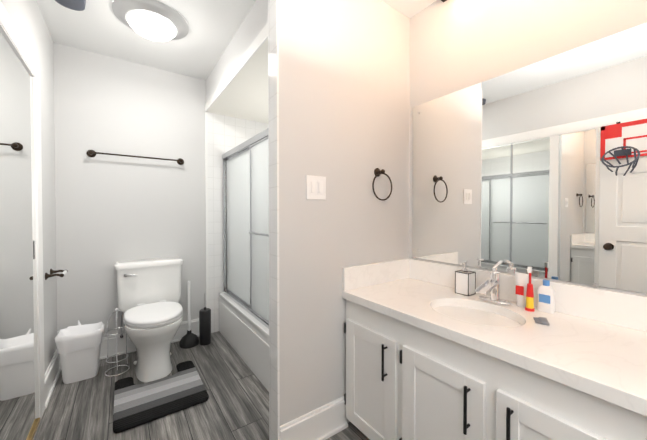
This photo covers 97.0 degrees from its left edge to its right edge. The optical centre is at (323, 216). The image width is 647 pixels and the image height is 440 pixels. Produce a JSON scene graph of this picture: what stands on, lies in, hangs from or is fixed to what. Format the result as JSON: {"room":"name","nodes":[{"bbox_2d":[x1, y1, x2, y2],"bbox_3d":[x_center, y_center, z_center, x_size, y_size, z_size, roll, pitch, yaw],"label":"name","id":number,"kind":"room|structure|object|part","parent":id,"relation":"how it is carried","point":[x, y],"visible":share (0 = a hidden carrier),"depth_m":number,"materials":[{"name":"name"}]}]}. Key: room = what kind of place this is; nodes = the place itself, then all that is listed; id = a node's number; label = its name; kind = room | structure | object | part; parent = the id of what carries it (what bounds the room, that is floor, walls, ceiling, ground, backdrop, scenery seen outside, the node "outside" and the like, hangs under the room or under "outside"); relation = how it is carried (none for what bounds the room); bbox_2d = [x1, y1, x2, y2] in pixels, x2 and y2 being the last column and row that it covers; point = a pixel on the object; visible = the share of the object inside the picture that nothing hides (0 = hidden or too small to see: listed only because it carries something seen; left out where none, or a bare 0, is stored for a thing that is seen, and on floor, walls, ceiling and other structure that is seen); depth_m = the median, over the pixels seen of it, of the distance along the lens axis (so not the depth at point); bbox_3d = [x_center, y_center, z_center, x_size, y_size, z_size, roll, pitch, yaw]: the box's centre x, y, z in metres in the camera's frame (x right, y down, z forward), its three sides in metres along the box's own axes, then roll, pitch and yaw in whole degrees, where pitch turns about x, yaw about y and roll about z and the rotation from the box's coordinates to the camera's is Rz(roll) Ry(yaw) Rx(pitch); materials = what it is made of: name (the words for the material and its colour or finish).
{"room":"bathroom","nodes":[
{"label":"bathroom","id":0,"kind":"room"},
{"bbox_2d":[1,0,56,371],"bbox_3d":[-0.902,-0.050,0.490,0.100,2.440,4.170,-1,1,-35],"label":"wall","id":1,"kind":"structure","parent":0,"point":[27,18],"depth_m":1.88,"materials":[{"name":"white paint"}]},
{"bbox_2d":[0,23,39,439],"bbox_3d":[-1.163,0.198,0.969,0.018,1.930,1.528,-1,1,-35],"label":"mirror","id":2,"kind":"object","parent":1,"relation":"in","point":[19,420],"depth_m":1.32,"materials":[{"name":"white mirror"}]},
{"bbox_2d":[0,0,44,419],"bbox_3d":[-0.928,0.158,0.634,0.020,2.020,2.590,-1,1,-35],"label":"trim","id":3,"kind":"structure","parent":1,"relation":"attached to","point":[10,28],"depth_m":1.61,"materials":[{"name":"white paint"}]},
{"bbox_2d":[45,349,60,408],"bbox_3d":[-1.822,1.067,1.922,0.026,0.165,0.524,-1,1,-35],"label":"baseboard","id":4,"kind":"structure","parent":1,"relation":"attached to","point":[52,373],"depth_m":1.90,"materials":[{"name":"white paint"}]},
{"bbox_2d":[45,269,67,279],"bbox_3d":[-1.796,0.384,1.931,0.090,0.048,0.203,-1,1,-35],"label":"paper holder","id":5,"kind":"object","parent":1,"relation":"attached to","point":[52,274],"visible":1,"depth_m":1.89,"materials":[{"name":"black metal"}]},
{"bbox_2d":[53,42,222,336],"bbox_3d":[-1.195,-0.084,2.772,2.050,2.440,0.100,-1,1,-35],"label":"wall","id":6,"kind":"structure","parent":0,"point":[111,210],"depth_m":2.36,"materials":[{"name":"white paint"}]},
{"bbox_2d":[120,312,122,337],"bbox_3d":[-1.658,0.869,2.350,0.024,0.250,0.079,-1,1,-35],"label":"supplies","id":7,"kind":"object","parent":6,"relation":"attached to","point":[121,335],"visible":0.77,"depth_m":2.33,"materials":[{"name":"silver metal"}]},
{"bbox_2d":[86,150,183,164],"bbox_3d":[-1.550,-0.498,2.411,0.696,0.060,0.070,-1,1,-35],"label":"towel bar","id":8,"kind":"object","parent":6,"relation":"attached to","point":[93,153],"visible":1,"depth_m":2.35,"materials":[{"name":"brown metal"}]},
{"bbox_2d":[99,318,198,359],"bbox_3d":[-1.562,1.059,2.453,1.062,0.165,0.026,-1,1,-35],"label":"baseboard","id":9,"kind":"structure","parent":6,"relation":"attached to","point":[121,342],"depth_m":2.39,"materials":[{"name":"white paint"}]},
{"bbox_2d":[33,331,369,439],"bbox_3d":[-0.064,1.191,1.099,2.190,0.060,4.210,-1,1,-35],"label":"floor","id":10,"kind":"structure","parent":0,"point":[235,406],"depth_m":1.72,"materials":[{"name":"grey wood"}]},
{"bbox_2d":[54,321,103,383],"bbox_3d":[-1.738,0.959,2.055,0.269,0.374,0.217,-1,1,-35],"label":"basket","id":11,"kind":"object","parent":10,"relation":"on","point":[78,346],"visible":1,"depth_m":1.99,"materials":[{"name":"white plastic"}]},
{"bbox_2d":[105,308,129,376],"bbox_3d":[-1.525,0.908,2.115,0.152,0.472,0.152,-1,1,-35],"label":"stand","id":12,"kind":"object","parent":10,"relation":"on","point":[107,334],"visible":0.85,"depth_m":2.11,"materials":[{"name":"silver metal"}]},
{"bbox_2d":[115,257,182,381],"bbox_3d":[-1.313,0.757,2.205,0.480,0.775,0.698,-1,1,-35],"label":"toilet","id":13,"kind":"object","parent":10,"relation":"on","point":[149,295],"visible":1,"depth_m":2.17,"materials":[{"name":"white ceramic"}]},
{"bbox_2d":[113,361,208,432],"bbox_3d":[-1.072,1.138,1.877,0.490,0.021,0.565,-1,1,-35],"label":"rug","id":14,"kind":"object","parent":10,"relation":"on","point":[182,388],"visible":0.96,"depth_m":1.78,"materials":[{"name":"grey fabric"}]},
{"bbox_2d":[179,281,198,348],"bbox_3d":[-1.191,0.854,2.538,0.158,0.570,0.158,-1,1,-35],"label":"plunger","id":15,"kind":"object","parent":10,"relation":"on","point":[189,339],"visible":1,"depth_m":2.52,"materials":[{"name":"black rubber"}]},
{"bbox_2d":[199,293,210,345],"bbox_3d":[-1.062,0.912,2.569,0.098,0.453,0.098,-1,1,-35],"label":"toilet brush","id":16,"kind":"object","parent":10,"relation":"on","point":[204,325],"visible":1,"depth_m":2.53,"materials":[{"name":"black plastic"}]},
{"bbox_2d":[219,293,268,390],"bbox_3d":[-0.271,0.952,2.399,0.762,0.379,1.576,-1,1,-35],"label":"bathtub","id":17,"kind":"object","parent":10,"relation":"on","point":[243,332],"visible":0.29,"depth_m":2.19,"materials":[{"name":"white ceramic"}]},
{"bbox_2d":[222,128,268,328],"bbox_3d":[-0.540,0.082,2.197,0.091,1.364,1.576,-1,1,-35],"label":"shower door","id":18,"kind":"object","parent":17,"relation":"on","point":[245,225],"visible":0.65,"depth_m":2.35,"materials":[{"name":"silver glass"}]},
{"bbox_2d":[343,298,646,439],"bbox_3d":[0.975,0.811,0.795,0.590,0.710,2.268,-1,1,-35],"label":"bathroom vanity","id":19,"kind":"object","parent":10,"relation":"on","point":[431,354],"depth_m":1.06,"materials":[{"name":"white paint"}]},
{"bbox_2d":[342,278,646,409],"bbox_3d":[0.978,0.436,0.804,0.568,0.040,2.248,-1,1,-35],"label":"countertop","id":20,"kind":"structure","parent":19,"relation":"on","point":[606,358],"depth_m":0.98,"materials":[{"name":"white stone"}]},
{"bbox_2d":[455,261,475,295],"bbox_3d":[0.740,0.318,1.499,0.082,0.173,0.072,-1,1,-35],"label":"soap dispenser","id":21,"kind":"object","parent":20,"relation":"on","point":[465,281],"visible":1,"depth_m":1.48,"materials":[{"name":"white ceramic"}]},
{"bbox_2d":[434,302,517,329],"bbox_3d":[0.654,0.516,1.245,0.324,0.157,0.384,-1,1,-35],"label":"sink","id":22,"kind":"object","parent":20,"relation":"in","point":[459,309],"depth_m":1.30,"materials":[{"name":"white ceramic"}]},
{"bbox_2d":[475,260,511,305],"bbox_3d":[0.788,0.311,1.343,0.206,0.190,0.150,-1,1,-35],"label":"faucet","id":23,"kind":"object","parent":20,"relation":"on","point":[492,286],"visible":1,"depth_m":1.34,"materials":[{"name":"silver metal"}]},
{"bbox_2d":[515,272,528,306],"bbox_3d":[0.898,0.332,1.299,0.042,0.150,0.054,-1,1,-35],"label":"toothpaste","id":24,"kind":"object","parent":20,"relation":"on","point":[521,279],"visible":1,"depth_m":1.29,"materials":[{"name":"white plastic"}]},
{"bbox_2d":[525,267,534,311],"bbox_3d":[0.896,0.313,1.242,0.033,0.190,0.034,-1,1,-35],"label":"toothbrush","id":25,"kind":"object","parent":20,"relation":"on","point":[529,300],"visible":1,"depth_m":1.23,"materials":[{"name":"red plastic"}]},
{"bbox_2d":[533,317,549,325],"bbox_3d":[0.847,0.406,1.115,0.042,0.008,0.070,0,1,30],"label":"hair clip","id":26,"kind":"object","parent":20,"relation":"on","point":[542,320],"visible":0.96,"depth_m":1.11,"materials":[{"name":"grey plastic"}]},
{"bbox_2d":[537,279,554,313],"bbox_3d":[0.956,0.341,1.230,0.036,0.135,0.056,-1,1,-35],"label":"lotion bottle","id":27,"kind":"object","parent":20,"relation":"on","point":[545,296],"visible":1,"depth_m":1.22,"materials":[{"name":"white plastic"}]},
{"bbox_2d":[206,0,267,123],"bbox_3d":[-0.309,-1.145,2.341,0.880,0.304,1.600,-1,1,-35],"label":"wall","id":28,"kind":"structure","parent":0,"point":[244,94],"depth_m":2.17,"materials":[{"name":"white paint"}]},
{"bbox_2d":[37,0,436,79],"bbox_3d":[-0.064,-1.308,1.062,2.190,0.060,4.210,-1,1,-35],"label":"ceiling","id":29,"kind":"structure","parent":0,"point":[100,27],"depth_m":2.00,"materials":[{"name":"white paint"}]},
{"bbox_2d":[55,0,85,10],"bbox_3d":[-1.316,-1.258,1.434,0.150,0.052,0.720,-1,1,-35],"label":"ceiling vent","id":30,"kind":"object","parent":29,"relation":"in","point":[77,5],"visible":1,"depth_m":1.67,"materials":[{"name":"grey"}]},
{"bbox_2d":[112,0,188,41],"bbox_3d":[-1.121,-1.232,1.878,0.430,0.116,0.430,-1,1,-35],"label":"recessed light","id":31,"kind":"object","parent":29,"relation":"in","point":[121,9],"depth_m":1.80,"materials":[{"name":"silver metal"}]},
{"bbox_3d":[-1.121,-1.214,1.878,0.280,0.079,0.280,-1,1,-35],"label":"dome ceiling light","id":32,"kind":"part","parent":31,"relation":"part of","materials":[{"name":"white glass"}]},
{"bbox_2d":[205,0,279,439],"bbox_3d":[-0.667,0.041,2.107,0.020,2.210,1.600,-1,1,-35],"label":"tiled wall","id":33,"kind":"structure","parent":0,"point":[224,134],"depth_m":1.90,"materials":[{"name":"white paint"}]},
{"bbox_2d":[279,0,409,425],"bbox_3d":[0.151,-0.067,1.647,0.945,2.440,0.090,-1,1,-35],"label":"wall","id":34,"kind":"structure","parent":0,"point":[344,95],"depth_m":1.52,"materials":[{"name":"white paint"}]},
{"bbox_2d":[280,396,347,439],"bbox_3d":[-0.037,1.073,1.461,0.405,0.165,0.026,-1,1,-35],"label":"baseboard","id":35,"kind":"structure","parent":34,"relation":"attached to","point":[326,421],"depth_m":1.47,"materials":[{"name":"white paint"}]},
{"bbox_2d":[306,175,325,199],"bbox_3d":[-0.036,-0.146,1.452,0.118,0.118,0.011,-1,1,-35],"label":"switch plate","id":36,"kind":"object","parent":34,"relation":"attached to","point":[315,187],"visible":1,"depth_m":1.45,"materials":[{"name":"white plastic"}]},
{"bbox_2d":[342,258,409,289],"bbox_3d":[0.330,0.339,1.709,0.545,0.125,0.020,-1,1,-35],"label":"backsplash","id":37,"kind":"structure","parent":34,"relation":"attached to","point":[353,277],"depth_m":1.67,"materials":[{"name":"white stone"}]},
{"bbox_2d":[372,168,391,200],"bbox_3d":[0.337,-0.190,1.685,0.165,0.196,0.058,-1,1,-35],"label":"towel ring","id":38,"kind":"object","parent":34,"relation":"attached to","point":[377,172],"visible":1,"depth_m":1.68,"materials":[{"name":"brown metal"}]},
{"bbox_2d":[409,0,646,295],"bbox_3d":[0.803,-0.067,1.629,0.100,2.440,4.070,-1,1,-35],"label":"wall","id":39,"kind":"structure","parent":0,"point":[455,45],"depth_m":1.45,"materials":[{"name":"white paint"}]},
{"bbox_2d":[410,258,646,333],"bbox_3d":[1.202,0.350,0.961,0.020,0.125,2.248,-1,1,-35],"label":"backsplash","id":40,"kind":"structure","parent":39,"relation":"attached to","point":[620,308],"depth_m":1.18,"materials":[{"name":"white stone"}]},
{"bbox_2d":[412,23,646,293],"bbox_3d":[1.210,-0.204,0.954,0.010,0.975,2.200,-1,1,-35],"label":"vanity mirror","id":41,"kind":"object","parent":39,"relation":"attached to","point":[540,168],"visible":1,"depth_m":1.27,"materials":[{"name":"silver glass"}]}
]}

